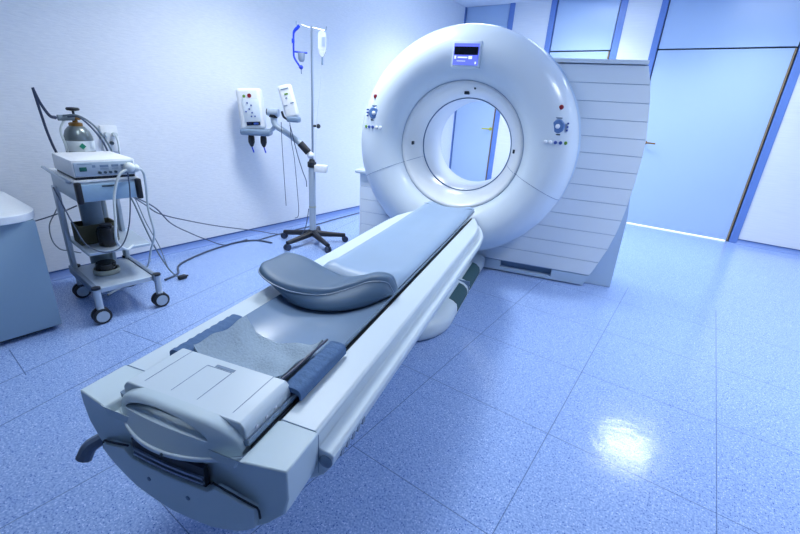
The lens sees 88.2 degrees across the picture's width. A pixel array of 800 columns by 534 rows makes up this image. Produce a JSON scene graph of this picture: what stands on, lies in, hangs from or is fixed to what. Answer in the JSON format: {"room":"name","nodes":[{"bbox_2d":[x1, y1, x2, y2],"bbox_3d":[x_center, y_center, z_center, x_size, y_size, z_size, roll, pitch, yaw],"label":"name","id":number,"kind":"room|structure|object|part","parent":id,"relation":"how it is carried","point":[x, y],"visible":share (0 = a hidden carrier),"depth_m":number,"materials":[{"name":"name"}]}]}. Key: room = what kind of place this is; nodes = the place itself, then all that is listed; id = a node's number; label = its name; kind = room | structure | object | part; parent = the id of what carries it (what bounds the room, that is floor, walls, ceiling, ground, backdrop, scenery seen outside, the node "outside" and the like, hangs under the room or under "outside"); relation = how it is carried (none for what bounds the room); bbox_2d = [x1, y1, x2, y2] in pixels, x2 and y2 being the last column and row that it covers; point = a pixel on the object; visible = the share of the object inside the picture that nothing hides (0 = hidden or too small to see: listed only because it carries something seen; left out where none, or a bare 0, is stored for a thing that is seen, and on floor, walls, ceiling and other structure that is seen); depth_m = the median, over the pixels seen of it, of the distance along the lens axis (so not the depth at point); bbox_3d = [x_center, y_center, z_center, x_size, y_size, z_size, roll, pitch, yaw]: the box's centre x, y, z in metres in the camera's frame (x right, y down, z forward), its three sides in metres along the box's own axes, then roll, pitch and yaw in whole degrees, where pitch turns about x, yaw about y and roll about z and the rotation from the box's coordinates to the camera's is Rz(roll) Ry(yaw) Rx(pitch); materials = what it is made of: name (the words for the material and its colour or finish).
{"room":"radiology room","nodes":[
{"label":"radiology room","id":0,"kind":"room"},
{"bbox_2d":[0,0,464,271],"bbox_3d":[-1.645,-1.585,3.547,0.120,2.800,8.970,18,25,32],"label":"wall","id":1,"kind":"structure","parent":0,"point":[168,74],"depth_m":3.49,"materials":[{"name":"white paint"}]},
{"bbox_2d":[99,125,120,153],"bbox_3d":[-2.112,-0.923,2.985,0.066,0.196,0.112,18,25,32],"label":"outlet","id":2,"kind":"object","parent":1,"relation":"attached to","point":[110,133],"visible":0.81,"depth_m":2.97,"materials":[{"name":"white plastic"}]},
{"bbox_2d":[49,206,359,280],"bbox_3d":[-1.690,-0.277,3.966,0.040,0.058,8.650,18,25,32],"label":"baseboard","id":3,"kind":"structure","parent":1,"relation":"attached to","point":[63,273],"depth_m":3.92,"materials":[{"name":"blue plastic"}]},
{"bbox_2d":[0,211,799,533],"bbox_3d":[0.960,0.630,2.296,6.800,0.100,8.970,18,25,32],"label":"floor","id":4,"kind":"structure","parent":0,"point":[664,398],"depth_m":1.95,"materials":[{"name":"blue tile"}]},
{"bbox_2d":[0,191,61,342],"bbox_3d":[-2.691,0.139,1.845,0.830,0.680,1.645,18,25,32],"label":"base cabinet","id":5,"kind":"object","parent":4,"relation":"on","point":[28,304],"visible":1,"depth_m":2.17,"materials":[{"name":"blue laminate"}]},
{"bbox_2d":[0,191,34,225],"bbox_3d":[-2.671,-0.159,1.731,0.830,0.040,1.645,18,25,32],"label":"countertop","id":6,"kind":"structure","parent":5,"relation":"on","point":[12,211],"depth_m":2.14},
{"bbox_2d":[35,205,76,221],"bbox_3d":[-2.218,-0.292,2.546,0.397,0.167,0.024,-7,24,-26],"label":"cable","id":7,"kind":"object","parent":5,"relation":"attached to","point":[76,205],"visible":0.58,"depth_m":2.56,"materials":[{"name":"black rubber"}]},
{"bbox_2d":[41,166,169,323],"bbox_3d":[-1.813,-0.172,2.558,0.519,0.858,0.422,20,26,36],"label":"trolley","id":8,"kind":"object","parent":4,"relation":"on","point":[132,272],"visible":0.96,"depth_m":2.48,"materials":[{"name":"grey metal"}]},
{"bbox_3d":[-1.911,-0.512,2.283,0.489,0.039,0.035,20,26,36],"label":"handle","id":9,"kind":"part","parent":8,"relation":"part of","materials":[{"name":"metal"}]},
{"bbox_2d":[49,208,80,252],"bbox_3d":[-2.129,-0.238,2.620,0.152,0.307,0.059,-1,21,-12],"label":"cable","id":10,"kind":"object","parent":8,"relation":"hanging from","point":[56,208],"visible":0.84,"depth_m":2.59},
{"bbox_3d":[-1.935,0.078,2.524,0.500,0.050,0.026,20,26,36],"label":"shelf rail","id":11,"kind":"part","parent":8,"relation":"part of","materials":[{"name":"grey metal"}]},
{"bbox_2d":[56,107,116,263],"bbox_3d":[-2.038,-0.426,2.724,0.158,1.176,0.164,20,26,36],"label":"gas cylinder","id":12,"kind":"object","parent":8,"relation":"attached to","point":[78,138],"visible":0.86,"depth_m":2.54,"materials":[{"name":"silver metal"}]},
{"bbox_2d":[31,87,57,152],"bbox_3d":[-2.073,-0.823,2.445,0.036,0.445,0.091,18,25,32],"label":"gas hose","id":13,"kind":"object","parent":12,"relation":"attached to","point":[37,100],"visible":0.89,"depth_m":2.40,"materials":[{"name":"black rubber"}]},
{"bbox_2d":[59,114,112,151],"bbox_3d":[-1.948,-0.772,2.577,0.260,0.346,0.084,-8,24,-28],"label":"hoses","id":14,"kind":"object","parent":12,"relation":"attached to","point":[67,115],"visible":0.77,"depth_m":2.52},
{"bbox_2d":[79,201,104,225],"bbox_3d":[-1.884,-0.314,2.526,0.110,0.296,0.110,20,26,36],"label":"cylinder","id":15,"kind":"object","parent":8,"relation":"hanging from","point":[91,212],"visible":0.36,"depth_m":2.48,"materials":[{"name":"grey metal"}]},
{"bbox_2d":[48,168,137,182],"bbox_3d":[-1.800,-0.548,2.418,0.495,0.014,0.310,20,26,36],"label":"shelf","id":16,"kind":"object","parent":8,"relation":"attached to","point":[133,179],"depth_m":2.28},
{"bbox_2d":[52,151,135,179],"bbox_3d":[-1.745,-0.585,2.357,0.380,0.102,0.296,20,26,36],"label":"monitor","id":17,"kind":"object","parent":8,"relation":"on","point":[96,164],"visible":0.89,"depth_m":2.25,"materials":[{"name":"white plastic"}]},
{"bbox_2d":[52,162,154,295],"bbox_3d":[-1.723,-0.206,2.558,0.374,0.914,0.645,-2,22,-15],"label":"hose","id":18,"kind":"object","parent":17,"relation":"attached to","point":[129,167],"visible":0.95,"depth_m":2.32,"materials":[{"name":"white plastic"}]},
{"bbox_3d":[-1.610,-0.539,2.253,0.009,0.072,0.280,20,26,36],"label":"panel","id":19,"kind":"part","parent":17,"relation":"part of","materials":[{"name":"white plastic"}]},
{"bbox_2d":[71,217,119,245],"bbox_3d":[-1.890,-0.223,2.561,0.140,0.115,0.200,20,26,36],"label":"basket","id":20,"kind":"object","parent":8,"relation":"on","point":[87,233],"visible":0.53,"depth_m":2.49,"materials":[{"name":"black plastic"}]},
{"bbox_2d":[93,259,120,275],"bbox_3d":[-1.850,0.000,2.599,0.144,0.070,0.144,20,26,36],"label":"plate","id":21,"kind":"object","parent":8,"relation":"on","point":[106,267],"visible":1,"depth_m":2.56,"materials":[{"name":"plastic"}]},
{"bbox_2d":[95,259,116,270],"bbox_3d":[-1.850,0.000,2.599,0.110,0.069,0.110,20,26,36],"label":"jar","id":22,"kind":"object","parent":21,"relation":"on","point":[106,264],"depth_m":2.57,"materials":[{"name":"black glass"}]},
{"bbox_2d":[96,223,118,246],"bbox_3d":[-1.766,-0.196,2.488,0.108,0.132,0.108,20,26,36],"label":"canister","id":23,"kind":"object","parent":8,"relation":"on","point":[104,231],"visible":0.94,"depth_m":2.45,"materials":[{"name":"black plastic"}]},
{"bbox_3d":[-1.762,-0.252,2.467,0.064,0.012,0.064,20,26,36],"label":"lid","id":24,"kind":"part","parent":23,"relation":"part of","materials":[{"name":"black plastic"}]},
{"bbox_3d":[-1.614,-0.421,2.295,0.013,0.091,0.256,20,26,36],"label":"drawer","id":25,"kind":"part","parent":8,"relation":"part of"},
{"bbox_2d":[70,228,150,255],"bbox_3d":[-1.832,-0.166,2.608,0.425,0.017,0.345,20,26,36],"label":"shelf","id":26,"kind":"object","parent":8,"relation":"attached to","point":[133,238],"depth_m":2.55,"materials":[{"name":"grey metal"}]},
{"bbox_2d":[78,258,152,292],"bbox_3d":[-1.828,0.043,2.635,0.455,0.030,0.290,20,26,36],"label":"shelf","id":27,"kind":"object","parent":8,"relation":"attached to","point":[132,272],"depth_m":2.57,"materials":[{"name":"grey metal"}]},
{"bbox_3d":[-1.732,0.003,2.755,0.500,0.050,0.026,20,26,36],"label":"shelf rail","id":28,"kind":"part","parent":8,"relation":"part of","materials":[{"name":"grey metal"}]},
{"bbox_2d":[134,197,167,265],"bbox_3d":[-1.718,-0.222,2.880,0.039,0.711,0.245,19,26,34],"label":"hanging cable","id":29,"kind":"object","parent":8,"relation":"hanging from","point":[134,197],"visible":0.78,"depth_m":2.85,"materials":[{"name":"grey rubber"}]},
{"bbox_2d":[131,198,177,276],"bbox_3d":[-1.718,-0.214,2.860,0.048,0.713,0.279,16,24,28],"label":"hanging cable","id":30,"kind":"object","parent":8,"relation":"hanging from","point":[131,198],"visible":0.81,"depth_m":2.85,"materials":[{"name":"grey rubber"}]},
{"bbox_2d":[135,197,247,244],"bbox_3d":[-1.700,-0.385,3.360,0.138,0.695,1.282,9,22,12],"label":"power cable","id":31,"kind":"object","parent":8,"relation":"hanging from","point":[135,197],"visible":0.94,"depth_m":3.29,"materials":[{"name":"grey rubber"}]},
{"bbox_2d":[133,197,293,234],"bbox_3d":[-1.548,-0.443,3.520,0.264,0.704,1.671,13,23,23],"label":"power cable","id":32,"kind":"object","parent":8,"relation":"hanging from","point":[133,197],"visible":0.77,"depth_m":3.53,"materials":[{"name":"grey rubber"}]},
{"bbox_2d":[177,274,188,279],"bbox_3d":[-1.632,0.073,3.104,0.040,0.029,0.075,18,25,32],"label":"connector","id":33,"kind":"object","parent":4,"relation":"on","point":[183,276],"visible":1,"depth_m":3.09,"materials":[{"name":"black plastic"}]},
{"bbox_2d":[164,240,271,280],"bbox_3d":[-1.612,-0.101,3.581,0.287,0.016,1.124,13,23,23],"label":"cable bundle","id":34,"kind":"object","parent":4,"relation":"on","point":[192,257],"visible":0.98,"depth_m":3.62,"materials":[{"name":"black rubber"}]},
{"bbox_2d":[75,211,484,530],"bbox_3d":[-0.021,0.147,2.334,0.704,0.640,3.040,11,22,18],"label":"table","id":35,"kind":"object","parent":4,"relation":"on","point":[221,444],"visible":0.87,"depth_m":1.03,"materials":[{"name":"white plastic"}]},
{"bbox_3d":[-0.799,0.482,1.132,0.159,0.085,0.051,-4,23,-20],"label":"release lever","id":36,"kind":"part","parent":35,"relation":"part of","materials":[{"name":"grey plastic"}]},
{"bbox_3d":[-0.525,0.353,0.946,0.372,0.090,0.091,11,22,18],"label":"grab handle","id":37,"kind":"part","parent":35,"relation":"part of","materials":[{"name":"white plastic"}]},
{"bbox_2d":[120,404,289,462],"bbox_3d":[-0.500,0.371,1.031,0.394,0.010,0.256,11,22,18],"label":"handle","id":38,"kind":"object","parent":35,"relation":"on","point":[162,449],"depth_m":0.91,"materials":[{"name":"white plastic"}]},
{"bbox_2d":[170,314,345,400],"bbox_3d":[-0.412,0.257,1.228,0.440,0.088,0.249,11,22,18],"label":"pad","id":39,"kind":"object","parent":35,"relation":"on","point":[234,340],"visible":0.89,"depth_m":1.23,"materials":[{"name":"blue fabric"}]},
{"bbox_3d":[-0.334,-0.002,2.203,0.147,0.180,2.320,11,22,18],"label":"rail","id":40,"kind":"part","parent":35,"relation":"part of","materials":[{"name":"white plastic"}]},
{"bbox_2d":[258,252,397,310],"bbox_3d":[-0.305,0.072,1.648,0.545,0.139,0.290,11,22,18],"label":"cushion","id":41,"kind":"object","parent":35,"relation":"on","point":[302,281],"visible":1,"depth_m":1.61,"materials":[{"name":"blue leather"}]},
{"bbox_3d":[0.185,0.100,2.030,0.147,0.180,2.320,11,22,18],"label":"rail","id":42,"kind":"part","parent":35,"relation":"part of","materials":[{"name":"white plastic"}]},
{"bbox_2d":[323,201,474,287],"bbox_3d":[0.097,-0.194,2.488,0.384,0.087,1.630,11,22,18],"label":"mattress","id":43,"kind":"object","parent":35,"relation":"on","point":[400,249],"visible":0.93,"depth_m":2.24,"materials":[{"name":"grey leather"}]},
{"bbox_2d":[266,21,347,252],"bbox_3d":[-0.786,-1.121,3.727,0.679,1.915,0.646,-12,26,-35],"label":"stand","id":44,"kind":"object","parent":4,"relation":"on","point":[313,231],"visible":0.99,"depth_m":3.82,"materials":[{"name":"grey metal"}]},
{"bbox_2d":[236,88,276,152],"bbox_3d":[-1.273,-1.312,3.706,0.334,0.547,0.195,1,21,-8],"label":"contrast injector","id":45,"kind":"object","parent":44,"relation":"attached to","point":[250,102],"visible":0.91,"depth_m":3.62,"materials":[{"name":"white plastic"}]},
{"bbox_2d":[240,128,272,135],"bbox_3d":[-1.297,-1.224,3.737,0.255,0.055,0.195,1,21,-8],"label":"tray","id":46,"kind":"object","parent":45,"relation":"on","point":[244,131],"depth_m":3.65,"materials":[{"name":"grey plastic"}]},
{"bbox_2d":[281,122,285,200],"bbox_3d":[-1.070,-0.935,3.796,0.022,0.753,0.006,4,21,0],"label":"infusion line","id":47,"kind":"object","parent":44,"relation":"hanging from","point":[281,122],"visible":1,"depth_m":3.78,"materials":[{"name":"plastic"}]},
{"bbox_3d":[-1.014,-1.213,3.720,0.296,0.252,0.052,4,21,0],"label":"support arm","id":48,"kind":"part","parent":44,"relation":"part of","materials":[{"name":"grey metal"}]},
{"bbox_2d":[278,84,300,122],"bbox_3d":[-0.956,-1.415,3.568,0.180,0.306,0.099,4,21,0],"label":"display","id":49,"kind":"object","parent":44,"relation":"attached to","point":[286,93],"visible":1,"depth_m":3.54,"materials":[{"name":"grey plastic"}]},
{"bbox_2d":[289,122,298,217],"bbox_3d":[-0.975,-0.875,3.817,0.064,0.873,0.006,4,21,0],"label":"infusion line","id":50,"kind":"object","parent":44,"relation":"hanging from","point":[289,122],"visible":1,"depth_m":3.82,"materials":[{"name":"grey plastic"}]},
{"bbox_3d":[-1.017,-0.353,4.100,0.307,0.086,0.068,10,22,15],"label":"leg","id":51,"kind":"part","parent":44,"relation":"part of","materials":[{"name":"black metal"}]},
{"bbox_2d":[290,125,306,186],"bbox_3d":[-0.926,-1.008,3.764,0.147,0.541,0.009,4,21,0],"label":"infusion line","id":52,"kind":"object","parent":44,"relation":"attached to","point":[290,125],"visible":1,"depth_m":3.77,"materials":[{"name":"grey plastic"}]},
{"bbox_2d":[291,25,306,73],"bbox_3d":[-0.851,-1.833,3.478,0.137,0.372,0.059,4,21,0],"label":"holder","id":53,"kind":"object","parent":44,"relation":"hanging from","point":[301,55],"visible":1,"depth_m":3.48,"materials":[{"name":"plastic"}]},
{"bbox_2d":[298,52,304,61],"bbox_3d":[-0.836,-1.779,3.499,0.060,0.067,0.059,4,21,0],"label":"cup","id":54,"kind":"object","parent":53,"relation":"on","point":[301,55],"depth_m":3.48,"materials":[{"name":"plastic"}]},
{"bbox_3d":[-0.954,-0.282,3.926,0.068,0.086,0.307,17,25,31],"label":"leg","id":55,"kind":"part","parent":44,"relation":"part of","materials":[{"name":"black metal"}]},
{"bbox_3d":[-0.756,-0.271,3.933,0.068,0.086,0.307,-12,26,-35],"label":"leg","id":56,"kind":"part","parent":44,"relation":"part of","materials":[{"name":"black rubber"}]},
{"bbox_2d":[318,30,326,64],"bbox_3d":[-0.654,-1.845,3.467,0.072,0.266,0.031,4,21,0],"label":"bag","id":57,"kind":"object","parent":44,"relation":"hanging from","point":[322,39],"visible":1,"depth_m":3.45,"materials":[{"name":"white plastic"}]},
{"bbox_2d":[315,82,320,160],"bbox_3d":[-0.719,-1.340,3.632,0.061,0.800,0.003,4,21,0],"label":"infusion line","id":58,"kind":"object","parent":57,"relation":"hanging from","point":[320,82],"visible":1,"depth_m":3.66,"materials":[{"name":"plastic"}]},
{"bbox_3d":[-0.697,-0.336,4.110,0.307,0.086,0.068,-4,22,-19],"label":"leg","id":59,"kind":"part","parent":44,"relation":"part of","materials":[{"name":"black metal"}]},
{"bbox_2d":[258,212,359,239],"bbox_3d":[-0.818,-0.551,4.894,0.050,0.012,2.162,17,25,30],"label":"cable","id":60,"kind":"object","parent":4,"relation":"on","point":[358,212],"visible":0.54,"depth_m":4.70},
{"bbox_2d":[355,23,649,286],"bbox_3d":[0.696,-0.892,3.408,2.348,1.903,0.896,11,22,18],"label":"gantry","id":61,"kind":"object","parent":4,"relation":"on","point":[557,208],"visible":0.94,"depth_m":3.08,"materials":[{"name":"white plastic"}]},
{"bbox_3d":[0.081,-0.517,3.843,0.994,0.602,0.055,11,22,18],"label":"ribbed panel","id":62,"kind":"part","parent":61,"relation":"part of","materials":[{"name":"white plastic"}]},
{"bbox_3d":[1.184,-0.784,3.329,1.288,1.605,0.125,11,22,18],"label":"ribbed panel","id":63,"kind":"part","parent":61,"relation":"part of","materials":[{"name":"white plastic"}]},
{"bbox_2d":[452,0,542,6],"bbox_3d":[1.142,-2.071,1.255,6.800,0.100,8.970,18,25,32],"label":"ceiling","id":64,"kind":"structure","parent":0,"point":[467,3],"depth_m":5.96,"materials":[{"name":"paint"}]},
{"bbox_2d":[491,0,799,249],"bbox_3d":[3.625,-1.845,5.143,6.560,2.800,0.200,18,25,32],"label":"wall","id":65,"kind":"structure","parent":0,"point":[773,215],"depth_m":4.91,"materials":[{"name":"white paint"}]},
{"bbox_2d":[449,3,515,180],"bbox_3d":[1.265,-2.575,6.625,0.800,2.800,0.200,18,25,32],"label":"door","id":66,"kind":"structure","parent":65,"relation":"in","point":[476,124],"depth_m":6.71,"materials":[{"name":"blue laminate"}]},
{"bbox_3d":[1.300,-3.594,6.245,0.688,0.616,0.038,18,25,32],"label":"transom panel","id":67,"kind":"part","parent":66,"relation":"part of","materials":[{"name":"blue laminate"}]},
{"bbox_2d":[544,0,628,58],"bbox_3d":[2.395,-2.212,5.882,0.960,2.800,0.200,18,25,32],"label":"door","id":68,"kind":"structure","parent":65,"relation":"in","point":[580,29],"depth_m":5.48,"materials":[{"name":"blue laminate"}]},
{"bbox_2d":[626,0,799,242],"bbox_3d":[3.682,-1.800,5.036,1.480,2.800,0.200,18,25,32],"label":"door","id":69,"kind":"structure","parent":65,"relation":"in","point":[724,74],"depth_m":4.94,"materials":[{"name":"blue laminate"}]},
{"bbox_3d":[3.741,-2.812,4.641,1.305,0.616,0.038,18,25,32],"label":"transom panel","id":70,"kind":"part","parent":69,"relation":"part of","materials":[{"name":"blue laminate"}]},
{"bbox_2d":[736,239,799,255],"bbox_3d":[3.791,-0.434,5.330,5.760,0.058,0.040,18,25,32],"label":"baseboard","id":71,"kind":"structure","parent":65,"relation":"attached to","point":[739,241],"depth_m":4.93,"materials":[{"name":"blue plastic"}]}
]}

